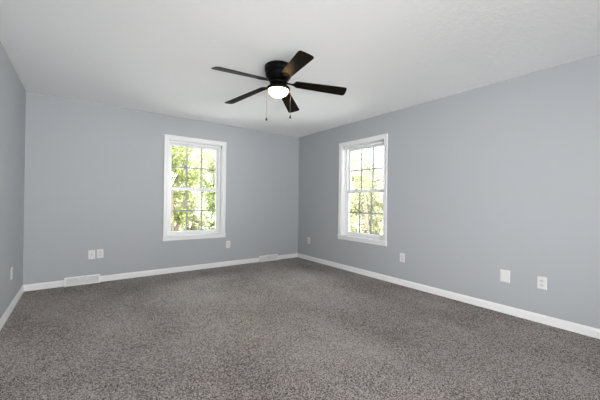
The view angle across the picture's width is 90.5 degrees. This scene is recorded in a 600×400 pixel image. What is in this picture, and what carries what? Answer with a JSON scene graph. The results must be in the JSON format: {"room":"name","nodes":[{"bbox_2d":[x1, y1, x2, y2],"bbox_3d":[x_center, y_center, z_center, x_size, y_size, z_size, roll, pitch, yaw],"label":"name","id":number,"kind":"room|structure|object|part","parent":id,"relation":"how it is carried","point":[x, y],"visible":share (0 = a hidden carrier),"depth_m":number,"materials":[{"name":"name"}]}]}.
{"room":"empty bedroom","nodes":[
{"label":"empty bedroom","id":0,"kind":"room"},
{"bbox_2d":[0,41,25,317],"bbox_3d":[-0.600,-0.087,-0.253,0.160,2.440,9.505,1,0,-36],"label":"wall","id":1,"kind":"structure","parent":0,"point":[12,90],"depth_m":2.92,"materials":[{"name":"grey paint"}]},
{"bbox_2d":[0,285,23,329],"bbox_3d":[-0.540,1.094,-0.211,0.014,0.080,9.491,1,0,-36],"label":"baseboard","id":2,"kind":"structure","parent":1,"relation":"attached to","point":[3,319],"depth_m":2.95,"materials":[{"name":"white paint"}]},
{"bbox_2d":[23,91,298,284],"bbox_3d":[-1.740,-0.083,4.910,4.453,2.440,0.160,1,0,-36],"label":"wall","id":3,"kind":"structure","parent":0,"point":[94,179],"depth_m":4.25,"materials":[{"name":"grey paint"}]},
{"bbox_2d":[23,280,63,291],"bbox_3d":[-3.205,1.074,3.728,0.400,0.080,0.014,1,0,-36],"label":"baseboard","id":4,"kind":"structure","parent":3,"relation":"attached to","point":[45,285],"depth_m":3.72,"materials":[{"name":"white paint"}]},
{"bbox_2d":[64,274,99,286],"bbox_3d":[-2.882,1.065,3.945,0.386,0.108,0.050,1,0,-36],"label":"air vent","id":5,"kind":"object","parent":3,"relation":"in","point":[88,279],"visible":1,"depth_m":3.94,"materials":[{"name":"white metal"}]},
{"bbox_2d":[88,250,94,258],"bbox_3d":[-2.813,0.739,4.013,0.078,0.122,0.018,1,0,-36],"label":"cable wall plate","id":6,"kind":"object","parent":3,"relation":"attached to","point":[91,253],"visible":1,"depth_m":4.01,"materials":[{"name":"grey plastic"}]},
{"bbox_2d":[97,249,102,257],"bbox_3d":[-2.739,0.736,4.074,0.078,0.122,0.008,1,0,-36],"label":"wall outlet","id":7,"kind":"object","parent":3,"relation":"attached to","point":[99,251],"visible":1,"depth_m":4.07,"materials":[{"name":"grey plastic"}]},
{"bbox_2d":[100,258,258,281],"bbox_3d":[-1.748,1.097,4.803,2.466,0.080,0.014,1,0,-36],"label":"baseboard","id":8,"kind":"structure","parent":3,"relation":"attached to","point":[252,260],"depth_m":4.63,"materials":[{"name":"white paint"}]},
{"bbox_2d":[162,134,226,240],"bbox_3d":[-1.727,-0.183,4.899,1.014,1.636,0.192,1,0,-36],"label":"window","id":9,"kind":"structure","parent":3,"relation":"in","point":[219,147],"depth_m":4.90,"materials":[{"name":"white paint"}]},
{"bbox_2d":[171,147,214,187],"bbox_3d":[-1.766,-0.528,4.959,0.722,0.674,0.008,1,0,-36],"label":"grille","id":10,"kind":"object","parent":9,"relation":"attached to","point":[206,148],"depth_m":5.00,"materials":[{"name":"grey metal"}]},
{"bbox_2d":[171,190,214,230],"bbox_3d":[-1.754,0.174,4.928,0.722,0.658,0.008,1,0,-36],"label":"grille","id":11,"kind":"object","parent":9,"relation":"attached to","point":[186,210],"depth_m":4.94,"materials":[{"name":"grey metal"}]},
{"bbox_3d":[-1.766,-0.525,4.959,0.790,0.748,0.030,1,0,-36],"label":"sash","id":12,"kind":"part","parent":9,"relation":"part of","materials":[{"name":"white plastic"}]},
{"bbox_3d":[-1.754,0.174,4.928,0.790,0.746,0.030,1,0,-36],"label":"sash","id":13,"kind":"part","parent":9,"relation":"part of","materials":[{"name":"white plastic"}]},
{"bbox_2d":[259,254,278,261],"bbox_3d":[-0.586,1.100,5.638,0.404,0.108,0.050,1,0,-36],"label":"air vent","id":14,"kind":"object","parent":3,"relation":"in","point":[264,258],"visible":1,"depth_m":5.62,"materials":[{"name":"white metal"}]},
{"bbox_2d":[278,253,297,258],"bbox_3d":[-0.239,1.119,5.916,0.493,0.080,0.014,1,0,-36],"label":"baseboard","id":15,"kind":"structure","parent":3,"relation":"attached to","point":[294,255],"depth_m":5.91,"materials":[{"name":"white paint"}]},
{"bbox_2d":[0,257,599,399],"bbox_3d":[1.111,1.259,1.016,4.453,0.200,9.825,1,0,-36],"label":"floor","id":16,"kind":"structure","parent":0,"point":[296,328],"depth_m":2.37,"materials":[{"name":"carpet"}]},
{"bbox_2d":[0,0,599,136],"bbox_3d":[1.144,-1.381,1.025,4.453,0.200,9.825,1,0,-36],"label":"ceiling","id":17,"kind":"structure","parent":0,"point":[154,56],"depth_m":2.54,"materials":[{"name":"white paint"}]},
{"bbox_2d":[211,50,346,120],"bbox_3d":[-0.230,-1.027,2.838,1.255,0.528,1.280,1,0,-36],"label":"ceiling fan","id":18,"kind":"object","parent":17,"relation":"hanging from","point":[278,73],"visible":1,"depth_m":2.80,"materials":[{"name":"black wood"}]},
{"bbox_3d":[-0.514,-1.105,2.604,0.518,0.006,0.136,-6,16,-41],"label":"blade","id":19,"kind":"part","parent":18,"relation":"part of","materials":[{"name":"brown wood"}]},
{"bbox_3d":[-0.557,-1.079,3.079,0.518,0.006,0.136,-10,6,30],"label":"blade","id":20,"kind":"part","parent":18,"relation":"part of","materials":[{"name":"brown wood"}]},
{"bbox_3d":[-0.210,-1.030,2.873,0.193,0.070,0.193,1,0,-36],"label":"lamp shade","id":21,"kind":"part","parent":18,"relation":"part of","materials":[{"name":"white glass"}]},
{"bbox_3d":[-0.147,-1.130,2.729,0.080,0.011,0.176,14,-3,-23],"label":"blade arm","id":22,"kind":"part","parent":18,"relation":"part of","materials":[{"name":"black metal"}]},
{"bbox_3d":[-0.121,-1.081,3.269,0.136,0.006,0.518,-11,-10,11],"label":"blade","id":23,"kind":"part","parent":18,"relation":"part of","materials":[{"name":"brown wood"}]},
{"bbox_3d":[-0.052,-1.119,2.888,0.176,0.011,0.080,6,-13,-5],"label":"blade arm","id":24,"kind":"part","parent":18,"relation":"part of","materials":[{"name":"black metal"}]},
{"bbox_3d":[-0.046,-1.124,2.499,0.136,0.006,0.518,14,-3,-23],"label":"blade","id":25,"kind":"part","parent":18,"relation":"part of","materials":[{"name":"brown wood"}]},
{"bbox_3d":[0.196,-1.095,2.912,0.518,0.006,0.136,6,-13,-5],"label":"blade","id":26,"kind":"part","parent":18,"relation":"part of","materials":[{"name":"black wood"}]},
{"bbox_2d":[298,54,599,328],"bbox_3d":[2.855,-0.034,2.294,0.160,2.440,9.505,1,0,-36],"label":"wall","id":27,"kind":"structure","parent":0,"point":[483,181],"depth_m":3.22,"materials":[{"name":"grey paint"}]},
{"bbox_2d":[337,133,387,245],"bbox_3d":[1.023,-0.149,4.754,0.192,1.636,1.014,1,0,-36],"label":"window","id":28,"kind":"structure","parent":27,"relation":"in","point":[346,148],"depth_m":4.88,"materials":[{"name":"white paint"}]},
{"bbox_3d":[1.066,-0.142,4.786,0.085,1.508,0.854,1,0,-36],"label":"frame","id":29,"kind":"part","parent":28,"relation":"part of","materials":[{"name":"white plastic"}]},
{"bbox_3d":[1.048,0.209,4.775,0.030,0.746,0.790,1,0,-36],"label":"sash","id":30,"kind":"part","parent":28,"relation":"part of","materials":[{"name":"white plastic"}]},
{"bbox_2d":[349,192,382,233],"bbox_3d":[1.048,0.209,4.775,0.008,0.658,0.722,1,0,-36],"label":"grille","id":31,"kind":"object","parent":28,"relation":"attached to","point":[359,212],"depth_m":4.81,"materials":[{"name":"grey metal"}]},
{"bbox_3d":[1.086,-0.490,4.799,0.030,0.748,0.790,1,0,-36],"label":"sash","id":32,"kind":"part","parent":28,"relation":"part of","materials":[{"name":"white plastic"}]},
{"bbox_2d":[351,148,383,189],"bbox_3d":[1.086,-0.493,4.799,0.008,0.674,0.722,1,0,-36],"label":"grille","id":33,"kind":"object","parent":28,"relation":"attached to","point":[354,149],"depth_m":4.89,"materials":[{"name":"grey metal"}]},
{"bbox_2d":[400,253,404,261],"bbox_3d":[1.409,0.794,4.097,0.008,0.122,0.078,1,0,-36],"label":"wall outlet","id":34,"kind":"object","parent":27,"relation":"attached to","point":[402,255],"visible":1,"depth_m":4.09,"materials":[{"name":"grey plastic"}]},
{"bbox_2d":[298,253,599,338],"bbox_3d":[2.774,1.145,2.233,0.014,0.080,9.491,1,0,-36],"label":"baseboard","id":35,"kind":"structure","parent":27,"relation":"attached to","point":[566,325],"depth_m":3.30,"materials":[{"name":"white paint"}]},
{"bbox_2d":[500,269,509,282],"bbox_3d":[2.140,0.794,3.106,0.008,0.127,0.090,1,0,-36],"label":"blank wall plate","id":36,"kind":"object","parent":27,"relation":"attached to","point":[504,274],"visible":1,"depth_m":3.10,"materials":[{"name":"grey plastic"}]},
{"bbox_2d":[537,276,546,289],"bbox_3d":[2.324,0.798,2.857,0.008,0.122,0.078,1,0,-36],"label":"wall outlet","id":37,"kind":"object","parent":27,"relation":"attached to","point":[541,281],"visible":1,"depth_m":2.85,"materials":[{"name":"grey plastic"}]},
{"label":"outside","id":38,"kind":"structure","parent":0,"visible":0},
{"bbox_2d":[175,216,382,233],"bbox_3d":[-7.901,4.410,19.049,130.000,0.200,120.000,1,0,-36],"label":"ground","id":39,"kind":"structure","parent":38,"point":[207,216],"depth_m":57.03,"materials":[{"name":"green plant"}]},
{"bbox_2d":[171,146,207,230],"bbox_3d":[-4.748,0.801,10.226,2.849,7.034,3.335,1,0,27],"label":"broadleaf tree","id":40,"kind":"object","parent":39,"relation":"on","point":[176,174],"visible":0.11,"depth_m":10.68,"materials":[{"name":"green plant"}]},
{"bbox_2d":[171,147,213,226],"bbox_3d":[-8.756,-1.694,21.105,6.010,12.003,6.568,1,0,39],"label":"broadleaf tree","id":41,"kind":"object","parent":39,"relation":"on","point":[205,151],"visible":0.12,"depth_m":20.66,"materials":[{"name":"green plant"}]},
{"bbox_2d":[174,194,212,230],"bbox_3d":[-5.063,1.958,13.466,2.723,4.738,2.318,1,0,15],"label":"broadleaf tree","id":42,"kind":"object","parent":39,"relation":"on","point":[195,220],"visible":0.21,"depth_m":13.21,"materials":[{"name":"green plant"}]},
{"bbox_2d":[184,160,214,229],"bbox_3d":[-4.686,0.284,17.461,4.359,8.121,3.396,1,0,31],"label":"broadleaf tree","id":43,"kind":"object","parent":39,"relation":"on","point":[211,201],"visible":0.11,"depth_m":17.22,"materials":[{"name":"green plant"}]},
{"bbox_2d":[192,149,214,201],"bbox_3d":[-7.352,-2.555,29.763,8.753,13.821,6.069,1,0,2],"label":"broadleaf tree","id":44,"kind":"object","parent":39,"relation":"on","point":[213,152],"visible":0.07,"depth_m":29.20,"materials":[{"name":"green plant"}]},
{"bbox_2d":[350,152,376,229],"bbox_3d":[2.297,0.688,16.741,3.478,7.488,3.557,1,0,-43],"label":"broadleaf tree","id":45,"kind":"object","parent":39,"relation":"on","point":[352,215],"visible":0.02,"depth_m":16.35,"materials":[{"name":"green plant"}]},
{"bbox_2d":[350,161,382,235],"bbox_3d":[2.415,1.481,10.751,3.580,5.862,3.080,1,0,-36],"label":"broadleaf tree","id":46,"kind":"object","parent":39,"relation":"on","point":[376,225],"visible":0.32,"depth_m":10.93,"materials":[{"name":"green plant"}]},
{"bbox_2d":[351,149,383,233],"bbox_3d":[5.394,0.312,21.091,4.710,8.345,5.453,1,0,25],"label":"broadleaf tree","id":47,"kind":"object","parent":39,"relation":"on","point":[363,154],"visible":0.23,"depth_m":20.16,"materials":[{"name":"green plant"}]}
]}

